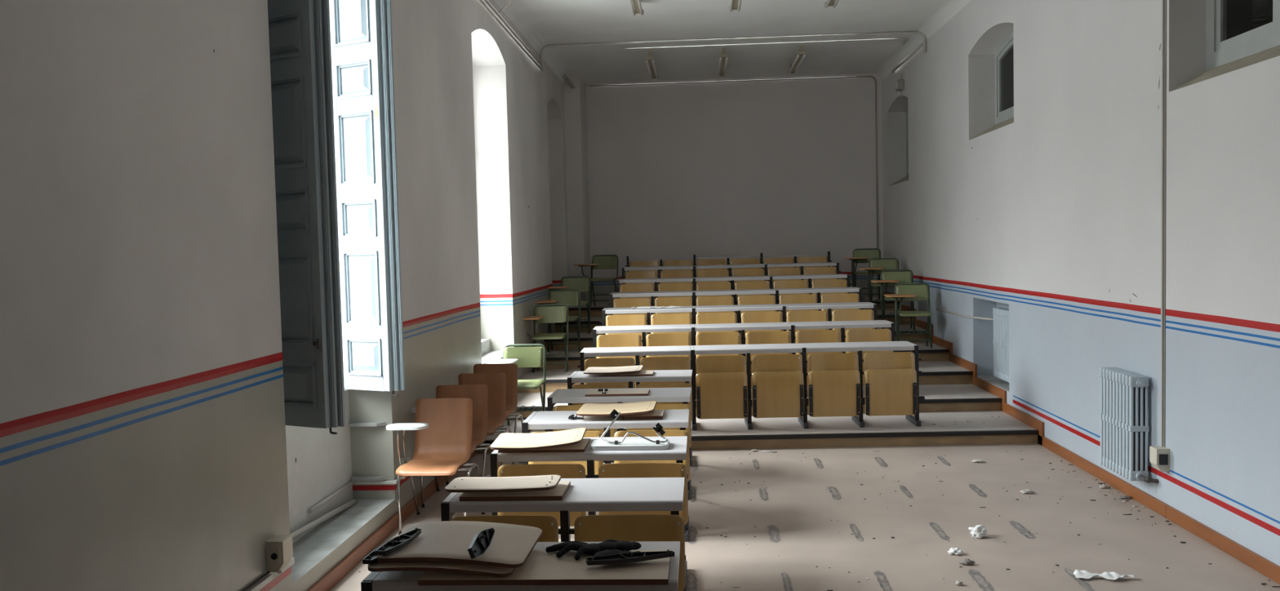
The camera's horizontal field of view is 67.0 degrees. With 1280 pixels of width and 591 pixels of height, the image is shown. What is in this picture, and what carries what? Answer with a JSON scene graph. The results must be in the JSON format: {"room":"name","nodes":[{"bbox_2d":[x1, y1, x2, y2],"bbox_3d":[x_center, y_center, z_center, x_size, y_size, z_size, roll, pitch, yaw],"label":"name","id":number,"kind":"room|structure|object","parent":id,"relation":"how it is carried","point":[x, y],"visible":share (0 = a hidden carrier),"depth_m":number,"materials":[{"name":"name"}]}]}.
{"room":"lecture hall","nodes":[
{"label":"lecture hall","id":0,"kind":"room"},
{"bbox_2d":[0,0,568,590],"bbox_3d":[-2.134,-0.794,7.717,0.952,4.670,17.600,-1,3,4],"label":"wall","id":1,"kind":"structure","parent":0,"point":[147,444],"depth_m":4.10,"materials":[{"name":"paint"}]},
{"bbox_2d":[247,574,272,590],"bbox_3d":[-1.971,1.511,1.854,0.020,0.025,5.700,-1,3,4],"label":"cable trunking","id":2,"kind":"object","parent":1,"relation":"attached to","point":[268,578],"visible":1,"depth_m":4.59,"materials":[{"name":"grey plastic"}]},
{"bbox_2d":[243,571,270,590],"bbox_3d":[-1.967,1.481,1.893,0.014,0.013,5.580,-1,3,4],"label":"cable","id":3,"kind":"object","parent":2,"relation":"on","point":[265,575],"visible":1,"depth_m":4.54,"materials":[{"name":"black plastic"}]},
{"bbox_2d":[265,534,293,572],"bbox_3d":[-1.762,1.262,4.723,0.085,0.150,0.119,-1,3,4],"label":"wall socket","id":4,"kind":"object","parent":1,"relation":"attached to","point":[279,548],"visible":1,"depth_m":4.68,"materials":[{"name":"beige plastic"}]},
{"bbox_2d":[268,549,280,563],"bbox_3d":[-1.766,1.260,4.668,0.056,0.070,0.009,-1,3,4],"label":"outlet","id":5,"kind":"object","parent":4,"relation":"attached to","point":[274,555],"depth_m":4.67,"materials":[{"name":"beige plastic"}]},
{"bbox_2d":[277,557,294,573],"bbox_3d":[-1.783,1.361,4.872,0.019,0.030,0.155,-1,3,4],"label":"cable trunking","id":6,"kind":"object","parent":1,"relation":"attached to","point":[291,562],"visible":0.57,"depth_m":4.88,"materials":[{"name":"grey plastic"}]},
{"bbox_2d":[267,0,346,434],"bbox_3d":[-1.881,-0.769,5.106,0.614,2.996,0.119,0,3,27],"label":"window shutter","id":7,"kind":"object","parent":1,"relation":"attached to","point":[300,30],"visible":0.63,"depth_m":5.03,"materials":[{"name":"paint"}]},
{"bbox_2d":[289,499,355,538],"bbox_3d":[-1.989,1.380,5.771,0.037,0.137,1.522,-1,3,4],"label":"pipe","id":8,"kind":"object","parent":1,"relation":"attached to","point":[326,517],"visible":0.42,"depth_m":5.97,"materials":[{"name":"grey metal"}]},
{"bbox_2d":[307,480,354,513],"bbox_3d":[-1.988,1.298,6.249,0.028,0.028,0.720,-1,3,4],"label":"pipe","id":9,"kind":"object","parent":1,"relation":"attached to","point":[334,495],"visible":1,"depth_m":6.19,"materials":[{"name":"grey metal"}]},
{"bbox_2d":[328,0,404,396],"bbox_3d":[-1.839,-0.833,6.378,0.526,2.994,0.106,0,3,27],"label":"window shutter","id":10,"kind":"object","parent":1,"relation":"attached to","point":[362,35],"visible":0.97,"depth_m":6.32,"materials":[{"name":"paint"}]},
{"bbox_2d":[348,422,386,426],"bbox_3d":[-1.862,0.881,6.599,0.245,0.022,0.037,-1,3,4],"label":"wall bracket","id":11,"kind":"object","parent":1,"relation":"attached to","point":[371,424],"visible":1,"depth_m":6.58,"materials":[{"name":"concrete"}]},
{"bbox_2d":[351,476,387,481],"bbox_3d":[-1.853,1.256,6.618,0.245,0.022,0.037,-1,3,4],"label":"wall bracket","id":12,"kind":"object","parent":1,"relation":"attached to","point":[353,478],"visible":1,"depth_m":6.60,"materials":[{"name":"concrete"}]},
{"bbox_2d":[354,477,400,484],"bbox_3d":[-1.818,1.280,6.668,0.308,0.020,0.100,-1,3,4],"label":"cable trunking","id":13,"kind":"object","parent":1,"relation":"attached to","point":[395,481],"visible":0.8,"depth_m":6.62,"materials":[{"name":"grey plastic"}]},
{"bbox_2d":[306,447,476,590],"bbox_3d":[-1.833,1.675,3.991,0.024,0.092,9.960,-1,3,4],"label":"baseboard","id":14,"kind":"structure","parent":1,"relation":"attached to","point":[338,572],"depth_m":6.10,"materials":[{"name":"brown wood"}]},
{"bbox_2d":[397,457,410,479],"bbox_3d":[-1.647,1.210,6.760,0.060,0.130,0.109,-1,3,4],"label":"wall socket","id":15,"kind":"object","parent":1,"relation":"attached to","point":[408,460],"visible":0.18,"depth_m":6.72,"materials":[{"name":"beige plastic"}]},
{"bbox_2d":[478,0,542,71],"bbox_3d":[-1.778,-2.733,5.991,0.032,0.107,14.300,-1,3,4],"label":"conduit","id":16,"kind":"object","parent":1,"relation":"attached to","point":[482,2],"visible":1,"depth_m":10.83,"materials":[{"name":"grey metal"}]},
{"bbox_2d":[484,0,542,66],"bbox_3d":[-1.780,-2.795,5.988,0.032,0.112,14.300,-1,3,4],"label":"conduit","id":17,"kind":"object","parent":1,"relation":"attached to","point":[486,2],"visible":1,"depth_m":11.00,"materials":[{"name":"grey metal"}]},
{"bbox_2d":[555,314,900,324],"bbox_3d":[1.350,0.346,13.991,5.170,0.036,0.047,-1,3,2],"label":"trim","id":18,"kind":"structure","parent":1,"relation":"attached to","point":[880,316],"depth_m":14.03,"materials":[{"name":"black"}]},
{"bbox_2d":[568,300,894,310],"bbox_3d":[1.408,0.156,14.981,5.170,0.036,0.047,-1,3,2],"label":"trim","id":19,"kind":"structure","parent":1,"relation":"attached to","point":[594,308],"depth_m":15.02,"materials":[{"name":"black"}]},
{"bbox_2d":[544,330,929,342],"bbox_3d":[1.291,0.546,13.002,5.170,0.036,0.047,-1,3,2],"label":"trim","id":20,"kind":"structure","parent":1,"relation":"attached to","point":[569,339],"depth_m":13.04,"materials":[{"name":"black"}]},
{"bbox_2d":[546,349,949,360],"bbox_3d":[1.233,0.742,12.012,5.170,0.036,0.047,-1,3,2],"label":"trim","id":21,"kind":"structure","parent":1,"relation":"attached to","point":[920,351],"depth_m":11.96,"materials":[{"name":"black"}]},
{"bbox_2d":[542,371,973,383],"bbox_3d":[1.172,0.933,10.992,5.170,0.036,0.047,-1,3,2],"label":"trim","id":22,"kind":"structure","parent":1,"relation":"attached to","point":[937,373],"depth_m":10.91,"materials":[{"name":"black"}]},
{"bbox_2d":[516,397,1002,410],"bbox_3d":[1.111,1.126,9.952,5.170,0.036,0.047,-1,3,2],"label":"trim","id":23,"kind":"structure","parent":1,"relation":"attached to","point":[997,399],"depth_m":9.87,"materials":[{"name":"black"}]},
{"bbox_2d":[482,429,1038,444],"bbox_3d":[1.048,1.305,8.892,5.170,0.036,0.047,-1,3,2],"label":"trim","id":24,"kind":"structure","parent":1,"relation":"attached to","point":[1032,432],"depth_m":8.85,"materials":[{"name":"black wood"}]},
{"bbox_2d":[564,73,884,306],"bbox_3d":[1.440,-1.285,15.877,5.195,4.680,0.860,-1,3,4],"label":"wall","id":25,"kind":"structure","parent":0,"point":[772,167],"depth_m":16.23,"materials":[{"name":"paint"}]},
{"bbox_2d":[589,75,878,293],"bbox_3d":[1.577,-1.783,16.244,4.772,3.632,0.024,-1,3,4],"label":"conduit","id":26,"kind":"object","parent":25,"relation":"attached to","point":[873,77],"visible":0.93,"depth_m":16.10,"materials":[{"name":"grey metal"}]},
{"bbox_2d":[493,0,970,83],"bbox_3d":[0.872,-3.119,7.412,5.205,0.140,17.600,-1,3,4],"label":"ceiling","id":27,"kind":"structure","parent":0,"point":[543,23],"depth_m":12.67,"materials":[{"name":"paint"}]},
{"bbox_2d":[629,0,644,15],"bbox_3d":[-0.067,-3.234,10.244,0.120,0.183,1.540,-1,3,4],"label":"lamp","id":28,"kind":"object","parent":27,"relation":"attached to","point":[638,9],"visible":1,"depth_m":10.70,"materials":[{"name":"grey metal"}]},
{"bbox_2d":[644,50,658,79],"bbox_3d":[0.180,-3.447,14.461,0.120,0.183,1.540,-1,3,4],"label":"lamp","id":29,"kind":"object","parent":27,"relation":"attached to","point":[651,64],"visible":1,"depth_m":14.15,"materials":[{"name":"beige metal"}]},
{"bbox_2d":[717,47,728,77],"bbox_3d":[1.228,-3.469,14.395,0.120,0.183,1.540,-1,3,4],"label":"lamp","id":30,"kind":"object","parent":27,"relation":"attached to","point":[722,71],"visible":0.99,"depth_m":14.10,"materials":[{"name":"grey metal"}]},
{"bbox_2d":[540,31,925,67],"bbox_3d":[1.221,-3.311,12.999,5.161,0.298,0.036,-1,3,4],"label":"conduit","id":31,"kind":"object","parent":27,"relation":"attached to","point":[908,32],"visible":1,"depth_m":12.98,"materials":[{"name":"grey metal"}]},
{"bbox_2d":[728,0,742,11],"bbox_3d":[1.021,-3.257,10.175,0.120,0.183,1.540,-1,3,4],"label":"lamp","id":32,"kind":"object","parent":27,"relation":"attached to","point":[734,5],"visible":1,"depth_m":10.70,"materials":[{"name":"grey metal"}]},
{"bbox_2d":[624,37,907,49],"bbox_3d":[1.740,-3.485,13.513,3.913,0.036,0.294,-1,3,4],"label":"conduit","id":33,"kind":"object","parent":27,"relation":"attached to","point":[900,38],"visible":1,"depth_m":13.37,"materials":[{"name":"grey metal"}]},
{"bbox_2d":[787,44,805,75],"bbox_3d":[2.316,-3.492,14.326,0.120,0.183,1.540,-1,3,4],"label":"lamp","id":34,"kind":"object","parent":27,"relation":"attached to","point":[793,66],"visible":1,"depth_m":14.06,"materials":[{"name":"grey metal"}]},
{"bbox_2d":[824,0,839,8],"bbox_3d":[2.084,-3.279,10.108,0.120,0.183,1.540,-1,3,4],"label":"lamp","id":35,"kind":"object","parent":27,"relation":"attached to","point":[829,2],"visible":1,"depth_m":10.73,"materials":[{"name":"grey metal"}]},
{"bbox_2d":[476,296,1037,453],"bbox_3d":[1.279,0.743,12.589,5.185,0.960,7.660,-1,3,4],"label":"stepped platform","id":36,"kind":"structure","parent":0,"point":[933,417],"depth_m":9.57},
{"bbox_2d":[482,343,546,426],"bbox_3d":[-1.219,0.910,9.467,0.546,0.821,0.512,-1,3,4],"label":"chair","id":37,"kind":"object","parent":36,"relation":"on","point":[523,357],"visible":0.73,"depth_m":9.62,"materials":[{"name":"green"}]},
{"bbox_2d":[515,405,542,411],"bbox_3d":[-1.153,1.097,9.552,0.390,0.057,0.240,-1,3,4],"label":"wire basket","id":38,"kind":"object","parent":37,"relation":"on","point":[524,406],"depth_m":9.44,"materials":[{"name":"grey metal"}]},
{"bbox_2d":[522,303,568,372],"bbox_3d":[-1.202,0.532,11.755,0.626,0.821,0.512,-1,3,4],"label":"chair","id":39,"kind":"object","parent":36,"relation":"on","point":[558,313],"visible":0.94,"depth_m":11.91,"materials":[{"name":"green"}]},
{"bbox_2d":[546,352,565,357],"bbox_3d":[-1.096,0.718,11.837,0.390,0.057,0.240,-1,3,4],"label":"wire basket","id":40,"kind":"object","parent":39,"relation":"on","point":[550,353],"depth_m":11.72,"materials":[{"name":"grey metal"}]},
{"bbox_2d":[536,288,580,351],"bbox_3d":[-1.118,0.340,12.763,0.626,0.821,0.512,-1,3,4],"label":"chair","id":41,"kind":"object","parent":36,"relation":"on","point":[558,295],"visible":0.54,"depth_m":12.92,"materials":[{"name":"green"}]},
{"bbox_2d":[564,333,578,337],"bbox_3d":[-1.012,0.526,12.845,0.390,0.057,0.240,-1,3,4],"label":"wire basket","id":42,"kind":"object","parent":41,"relation":"on","point":[569,335],"depth_m":12.77,"materials":[{"name":"grey metal"}]},
{"bbox_2d":[547,275,591,333],"bbox_3d":[-1.030,0.145,13.731,0.626,0.821,0.512,-1,3,4],"label":"chair","id":43,"kind":"object","parent":36,"relation":"on","point":[584,284],"visible":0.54,"depth_m":13.89,"materials":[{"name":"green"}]},
{"bbox_2d":[573,254,618,307],"bbox_3d":[-0.682,-0.221,15.108,0.626,0.821,0.512,-1,3,10],"label":"chair","id":44,"kind":"object","parent":36,"relation":"on","point":[598,261],"visible":0.87,"depth_m":15.24,"materials":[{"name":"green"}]},
{"bbox_2d":[591,292,611,295],"bbox_3d":[-0.568,-0.035,15.177,0.390,0.057,0.240,-1,3,10],"label":"wire basket","id":45,"kind":"object","parent":44,"relation":"on","point":[593,294],"depth_m":15.08,"materials":[{"name":"grey metal"}]},
{"bbox_2d":[625,251,831,283],"bbox_3d":[1.405,-0.274,15.433,3.300,0.785,0.470,-1,3,2],"label":"bench","id":46,"kind":"object","parent":36,"relation":"on","point":[821,258],"visible":0.17,"depth_m":15.28,"materials":[{"name":"yellow wood"}]},
{"bbox_2d":[620,262,840,300],"bbox_3d":[1.350,-0.077,14.519,3.300,0.765,0.540,-1,3,2],"label":"bench","id":47,"kind":"object","parent":36,"relation":"on","point":[834,269],"visible":0.27,"depth_m":14.33,"materials":[{"name":"yellow wood"}]},
{"bbox_2d":[614,273,852,318],"bbox_3d":[1.290,0.124,13.509,3.300,0.765,0.540,-1,3,2],"label":"bench","id":48,"kind":"object","parent":36,"relation":"on","point":[844,282],"visible":0.27,"depth_m":13.32,"materials":[{"name":"yellow wood"}]},
{"bbox_2d":[608,287,864,344],"bbox_3d":[1.232,0.320,12.520,3.300,0.765,0.540,-1,3,2],"label":"bench","id":49,"kind":"object","parent":36,"relation":"on","point":[856,296],"visible":0.2,"depth_m":12.34,"materials":[{"name":"yellow wood"}]},
{"bbox_2d":[600,302,879,358],"bbox_3d":[1.172,0.511,11.510,3.300,0.765,0.540,-1,3,2],"label":"bench","id":50,"kind":"object","parent":36,"relation":"on","point":[870,313],"visible":0.23,"depth_m":11.32,"materials":[{"name":"yellow wood"}]},
{"bbox_2d":[636,306,680,308],"bbox_3d":[0.211,0.138,11.539,0.550,0.015,0.200,-1,3,1],"label":"paper sheet","id":51,"kind":"object","parent":50,"relation":"on","point":[643,307],"visible":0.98,"depth_m":11.54,"materials":[{"name":"white paper"}]},
{"bbox_2d":[590,320,897,399],"bbox_3d":[1.112,0.703,10.490,3.300,0.765,0.540,-1,3,2],"label":"bench","id":52,"kind":"object","parent":36,"relation":"on","point":[862,335],"visible":0.27,"depth_m":10.31,"materials":[{"name":"yellow wood"}]},
{"bbox_2d":[577,341,924,431],"bbox_3d":[1.046,0.883,9.390,3.300,0.765,0.540,-1,3,2],"label":"bench","id":53,"kind":"object","parent":36,"relation":"on","point":[722,384],"visible":0.77,"depth_m":9.16,"materials":[{"name":"yellow wood"}]},
{"bbox_2d":[843,248,880,299],"bbox_3d":[3.484,-0.322,15.123,0.576,0.821,0.512,-1,3,12],"label":"chair","id":54,"kind":"object","parent":36,"relation":"on","point":[859,256],"visible":0.73,"depth_m":15.26,"materials":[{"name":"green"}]},
{"bbox_2d":[858,257,900,310],"bbox_3d":[3.493,-0.131,14.089,0.576,0.821,0.512,-1,3,12],"label":"chair","id":55,"kind":"object","parent":36,"relation":"on","point":[876,265],"visible":0.65,"depth_m":14.22,"materials":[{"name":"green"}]},
{"bbox_2d":[871,297,893,302],"bbox_3d":[3.583,0.056,14.161,0.390,0.057,0.240,-1,3,12],"label":"wire basket","id":56,"kind":"object","parent":55,"relation":"on","point":[872,300],"depth_m":14.07,"materials":[{"name":"grey"}]},
{"bbox_2d":[871,269,915,329],"bbox_3d":[3.438,0.067,13.138,0.576,0.821,0.512,-1,3,10],"label":"chair","id":57,"kind":"object","parent":36,"relation":"on","point":[891,277],"visible":0.67,"depth_m":13.27,"materials":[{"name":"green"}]},
{"bbox_2d":[883,312,900,316],"bbox_3d":[3.528,0.254,13.212,0.390,0.057,0.240,-1,3,10],"label":"wire basket","id":58,"kind":"object","parent":57,"relation":"on","point":[884,315],"depth_m":13.19,"materials":[{"name":"grey"}]},
{"bbox_2d":[884,282,932,348],"bbox_3d":[3.378,0.262,12.166,0.576,0.821,0.512,-1,3,9],"label":"chair","id":59,"kind":"object","parent":36,"relation":"on","point":[913,291],"visible":1,"depth_m":12.29,"materials":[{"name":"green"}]},
{"bbox_2d":[897,329,930,333],"bbox_3d":[3.466,0.448,12.242,0.390,0.057,0.240,-1,3,9],"label":"wire basket","id":60,"kind":"object","parent":59,"relation":"on","point":[927,332],"depth_m":12.16,"materials":[{"name":"grey"}]},
{"bbox_2d":[329,443,1279,590],"bbox_3d":[0.982,1.473,7.638,5.785,0.003,17.600,-1,3,4],"label":"floor","id":61,"kind":"structure","parent":0,"point":[790,510],"depth_m":6.30,"materials":[{"name":"beige tile"}]},
{"bbox_2d":[386,398,484,534],"bbox_3d":[-1.391,1.159,6.610,0.523,0.850,0.595,-1,3,4],"label":"chair","id":62,"kind":"object","parent":61,"relation":"on","point":[443,427],"visible":0.91,"depth_m":6.76,"materials":[{"name":"brown wood"}]},
{"bbox_2d":[410,384,493,507],"bbox_3d":[-1.389,1.126,7.280,0.523,0.850,0.595,-1,3,4],"label":"chair","id":63,"kind":"object","parent":61,"relation":"on","point":[478,393],"visible":0.25,"depth_m":7.45,"materials":[{"name":"brown wood"}]},
{"bbox_2d":[445,373,514,484],"bbox_3d":[-1.339,1.091,7.968,0.508,0.850,0.595,-1,3,4],"label":"chair","id":64,"kind":"object","parent":61,"relation":"on","point":[495,383],"visible":0.29,"depth_m":8.13,"materials":[{"name":"brown wood"}]},
{"bbox_2d":[456,363,523,464],"bbox_3d":[-1.330,1.059,8.628,0.523,0.850,0.595,-1,3,4],"label":"chair","id":65,"kind":"object","parent":61,"relation":"on","point":[510,370],"visible":0.33,"depth_m":8.80,"materials":[{"name":"brown wood"}]},
{"bbox_2d":[360,541,679,590],"bbox_3d":[-0.399,1.330,3.440,1.105,0.765,0.496,-1,3,4],"label":"bench","id":66,"kind":"object","parent":61,"relation":"on","point":[406,580],"visible":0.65,"depth_m":3.26,"materials":[{"name":"white laminate"}]},
{"bbox_2d":[417,549,674,585],"bbox_3d":[-0.302,0.920,3.346,0.857,0.058,0.310,-1,3,4],"label":"desk","id":67,"kind":"object","parent":66,"relation":"on","point":[541,567],"depth_m":3.26,"materials":[{"name":"brown"}]},
{"bbox_2d":[362,546,515,577],"bbox_3d":[-0.679,0.901,3.433,0.523,0.063,0.440,-1,3,4],"label":"board","id":68,"kind":"object","parent":67,"relation":"on","point":[422,566],"depth_m":3.23,"materials":[{"name":"brown wood"}]},
{"bbox_2d":[375,520,542,568],"bbox_3d":[-0.631,0.851,3.408,0.507,0.100,0.471,-1,3,5],"label":"board","id":69,"kind":"object","parent":68,"relation":"on","point":[511,545],"depth_m":3.36,"materials":[{"name":"brown wood"}]},
{"bbox_2d":[545,539,641,560],"bbox_3d":[-0.166,0.901,3.435,0.343,0.043,0.141,-1,3,-2],"label":"glove","id":70,"kind":"object","parent":67,"relation":"on","point":[581,548],"visible":0.94,"depth_m":3.43,"materials":[{"name":"black"}]},
{"bbox_2d":[592,550,640,556],"bbox_3d":[-0.077,0.905,3.372,0.175,0.035,0.078,-1,3,4],"label":"glove","id":71,"kind":"object","parent":67,"relation":"on","point":[604,553],"visible":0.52,"depth_m":3.36,"materials":[{"name":"black"}]},
{"bbox_2d":[440,477,685,590],"bbox_3d":[-0.336,1.279,4.447,1.105,0.765,0.496,-1,3,4],"label":"bench","id":72,"kind":"object","parent":61,"relation":"on","point":[627,494],"visible":0.45,"depth_m":4.25,"materials":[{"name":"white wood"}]},
{"bbox_2d":[459,480,570,501],"bbox_3d":[-0.564,0.893,4.417,0.460,0.021,0.275,-1,3,4],"label":"flat board","id":73,"kind":"object","parent":72,"relation":"on","point":[558,493],"visible":0.61,"depth_m":4.29,"materials":[{"name":"brown wood"}]},
{"bbox_2d":[444,475,560,493],"bbox_3d":[-0.619,0.854,4.395,0.500,0.023,0.240,-1,3,4],"label":"board","id":74,"kind":"object","parent":73,"relation":"on","point":[543,482],"visible":1,"depth_m":4.37,"materials":[{"name":"brown wood"}]},
{"bbox_2d":[486,435,688,590],"bbox_3d":[-0.274,1.228,5.454,1.105,0.765,0.496,-1,3,4],"label":"bench","id":75,"kind":"object","parent":61,"relation":"on","point":[677,451],"visible":0.44,"depth_m":5.25,"materials":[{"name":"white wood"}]},
{"bbox_2d":[497,438,590,453],"bbox_3d":[-0.533,0.844,5.443,0.475,0.015,0.300,-1,3,4],"label":"flat board","id":76,"kind":"object","parent":75,"relation":"on","point":[581,446],"visible":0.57,"depth_m":5.30,"materials":[{"name":"brown wood"}]},
{"bbox_2d":[490,427,586,450],"bbox_3d":[-0.564,0.804,5.438,0.501,0.044,0.420,-1,3,1],"label":"board","id":77,"kind":"object","parent":76,"relation":"on","point":[506,441],"visible":1,"depth_m":5.39,"materials":[{"name":"brown wood"}]},
{"bbox_2d":[591,438,669,450],"bbox_3d":[-0.053,0.831,5.392,0.430,0.022,0.200,-1,3,5],"label":"writing tablet","id":78,"kind":"object","parent":75,"relation":"on","point":[599,444],"visible":0.92,"depth_m":5.32,"materials":[{"name":"white plastic"}]},
{"bbox_2d":[600,408,667,444],"bbox_3d":[-0.035,0.727,5.373,0.374,0.185,0.095,-1,3,4],"label":"bracket","id":79,"kind":"object","parent":78,"relation":"on","point":[657,428],"visible":1,"depth_m":5.40,"materials":[{"name":"silver metal"}]},
{"bbox_2d":[519,408,690,542],"bbox_3d":[-0.216,1.181,6.390,1.105,0.765,0.496,-1,3,4],"label":"bench","id":80,"kind":"object","parent":61,"relation":"on","point":[672,418],"visible":0.26,"depth_m":6.19,"materials":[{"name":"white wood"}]},
{"bbox_2d":[568,414,584,419],"bbox_3d":[-0.416,0.792,6.298,0.105,0.030,0.075,-1,3,13],"label":"clamp","id":81,"kind":"object","parent":80,"relation":"on","point":[571,417],"visible":0.93,"depth_m":6.29,"materials":[{"name":"black metal"}]},
{"bbox_2d":[576,400,657,416],"bbox_3d":[-0.148,0.744,6.402,0.501,0.034,0.430,-1,3,5],"label":"board","id":82,"kind":"object","parent":80,"relation":"on","point":[646,406],"visible":0.98,"depth_m":6.36,"materials":[{"name":"brown wood"}]},
{"bbox_2d":[622,409,664,419],"bbox_3d":[0.025,0.783,6.343,0.258,0.023,0.230,-1,3,4],"label":"flat board","id":83,"kind":"object","parent":80,"relation":"on","point":[656,414],"visible":0.61,"depth_m":6.24,"materials":[{"name":"brown wood"}]},
{"bbox_2d":[544,387,691,499],"bbox_3d":[-0.149,1.129,7.419,1.105,0.765,0.496,-1,3,4],"label":"bench","id":84,"kind":"object","parent":61,"relation":"on","point":[659,394],"visible":0.25,"depth_m":7.24,"materials":[{"name":"yellow wood"}]},
{"bbox_2d":[585,388,649,396],"bbox_3d":[-0.169,0.740,7.366,0.473,0.017,0.250,-1,3,4],"label":"flat board","id":85,"kind":"object","parent":84,"relation":"on","point":[631,392],"visible":1,"depth_m":7.30,"materials":[{"name":"brown wood"}]},
{"bbox_2d":[567,369,693,466],"bbox_3d":[-0.081,1.074,8.511,1.105,0.765,0.496,-1,3,4],"label":"bench","id":86,"kind":"object","parent":61,"relation":"on","point":[664,375],"visible":0.28,"depth_m":8.32,"materials":[{"name":"yellow wood"}]},
{"bbox_2d":[583,365,643,373],"bbox_3d":[-0.231,0.655,8.545,0.501,0.027,0.400,-1,3,5],"label":"board","id":87,"kind":"object","parent":86,"relation":"on","point":[631,369],"visible":1,"depth_m":8.48,"materials":[{"name":"brown"}]},
{"bbox_2d":[605,370,653,377],"bbox_3d":[-0.087,0.684,8.472,0.410,0.017,0.250,-1,3,4],"label":"flat board","id":88,"kind":"object","parent":86,"relation":"on","point":[642,373],"visible":0.64,"depth_m":8.36,"materials":[{"name":"brown wood"}]},
{"bbox_2d":[358,421,1279,590],"bbox_3d":[0.952,1.458,6.679,5.091,0.125,6.283,-1,3,4],"label":"debris","id":89,"kind":"object","parent":61,"relation":"on","point":[1182,542],"visible":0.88,"depth_m":6.57,"materials":[{"name":"grey paper"}]},
{"bbox_2d":[947,547,963,555],"bbox_3d":[1.881,1.525,5.769,0.088,0.039,0.074,0,3,30],"label":"paper scrap","id":90,"kind":"object","parent":61,"relation":"on","point":[953,551],"visible":1,"depth_m":5.75,"materials":[{"name":"white paper"}]},
{"bbox_2d":[958,558,974,565],"bbox_3d":[1.887,1.536,5.578,0.095,0.035,0.054,-1,3,4],"label":"paper scrap","id":91,"kind":"object","parent":61,"relation":"on","point":[965,562],"visible":1,"depth_m":5.57,"materials":[{"name":"beige paper"}]},
{"bbox_2d":[968,524,987,538],"bbox_3d":[2.135,1.484,6.091,0.116,0.077,0.100,-1,3,4],"label":"crumpled tissue","id":92,"kind":"object","parent":61,"relation":"on","point":[979,531],"visible":1,"depth_m":6.07,"materials":[{"name":"white paper"}]},
{"bbox_2d":[1073,569,1134,580],"bbox_3d":[2.542,1.533,5.297,0.301,0.021,0.114,-1,3,10],"label":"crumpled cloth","id":93,"kind":"object","parent":61,"relation":"on","point":[1086,575],"visible":1,"depth_m":5.29,"materials":[{"name":"white paper"}]},
{"bbox_2d":[881,0,1279,566],"bbox_3d":[3.821,-0.918,7.340,0.622,4.670,17.600,-1,3,4],"label":"wall","id":94,"kind":"structure","parent":0,"point":[1048,214],"depth_m":7.26,"materials":[{"name":"paint"}]},
{"bbox_2d":[894,71,903,100],"bbox_3d":[3.861,-3.110,14.386,0.100,0.394,0.247,-1,3,4],"label":"emergency light","id":95,"kind":"object","parent":94,"relation":"attached to","point":[899,84],"visible":1,"depth_m":14.29,"materials":[{"name":"grey plastic"}]},
{"bbox_2d":[905,108,908,175],"bbox_3d":[4.273,-2.469,14.823,0.060,1.143,1.548,-1,3,4],"label":"window","id":96,"kind":"structure","parent":94,"relation":"in","point":[906,112],"depth_m":15.53,"materials":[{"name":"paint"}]},
{"bbox_2d":[891,42,923,72],"bbox_3d":[3.846,-3.410,13.934,0.044,0.044,2.000,-1,3,4],"label":"conduit","id":97,"kind":"object","parent":94,"relation":"attached to","point":[921,45],"visible":1,"depth_m":13.76,"materials":[{"name":"grey"}]},
{"bbox_2d":[935,308,993,320],"bbox_3d":[3.800,0.225,11.466,0.157,0.041,2.093,-1,3,-1],"label":"pipe","id":98,"kind":"object","parent":94,"relation":"attached to","point":[938,309],"visible":0.97,"depth_m":11.09,"materials":[{"name":"grey metal"}]},
{"bbox_2d":[992,307,1008,382],"bbox_3d":[3.830,0.515,10.084,0.106,0.740,0.646,-1,3,4],"label":"radiator","id":99,"kind":"object","parent":94,"relation":"attached to","point":[1001,315],"visible":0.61,"depth_m":10.13,"materials":[{"name":"metal"}]},
{"bbox_2d":[994,31,1013,124],"bbox_3d":[3.977,-2.341,10.103,0.060,0.903,1.568,-1,3,4],"label":"window","id":100,"kind":"structure","parent":94,"relation":"in","point":[1005,47],"depth_m":10.76,"materials":[{"name":"paint"}]},
{"bbox_2d":[884,291,1279,584],"bbox_3d":[3.544,0.901,7.400,0.022,1.065,17.500,-1,3,4],"label":"baseboard","id":101,"kind":"structure","parent":94,"relation":"attached to","point":[1247,557],"depth_m":7.05,"materials":[{"name":"brown wood"}]},
{"bbox_2d":[1099,367,1159,483],"bbox_3d":[3.473,0.918,6.834,0.193,0.747,0.638,-1,3,4],"label":"radiator","id":102,"kind":"object","parent":94,"relation":"attached to","point":[1123,415],"visible":0.99,"depth_m":6.73,"materials":[{"name":"metal"}]},
{"bbox_2d":[1149,445,1169,471],"bbox_3d":[3.452,1.084,6.418,0.085,0.150,0.106,-1,3,4],"label":"wall socket","id":103,"kind":"object","parent":94,"relation":"attached to","point":[1159,456],"visible":1,"depth_m":6.37,"materials":[{"name":"beige plastic"}]},
{"bbox_2d":[1159,454,1168,465],"bbox_3d":[3.449,1.082,6.368,0.056,0.070,0.006,-1,3,4],"label":"outlet","id":104,"kind":"object","parent":103,"relation":"attached to","point":[1163,459],"depth_m":6.36,"materials":[{"name":"black plastic"}]},
{"bbox_2d":[1160,0,1164,446],"bbox_3d":[3.439,-1.010,6.355,0.016,4.130,0.018,-1,3,4],"label":"cable trunking","id":105,"kind":"object","parent":94,"relation":"attached to","point":[1162,142],"visible":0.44,"depth_m":6.38,"materials":[{"name":"grey plastic"}]},
{"bbox_2d":[1164,0,1166,447],"bbox_3d":[3.442,-1.009,6.334,0.007,4.130,0.008,-1,3,4],"label":"pipe","id":106,"kind":"object","parent":94,"relation":"attached to","point":[1165,154],"visible":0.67,"depth_m":6.36,"materials":[{"name":"grey plastic"}]},
{"bbox_2d":[1205,0,1279,70],"bbox_3d":[3.631,-1.977,5.463,0.060,1.118,1.538,-1,3,4],"label":"window","id":107,"kind":"structure","parent":94,"relation":"in","point":[1220,51],"depth_m":6.00,"materials":[{"name":"paint"}]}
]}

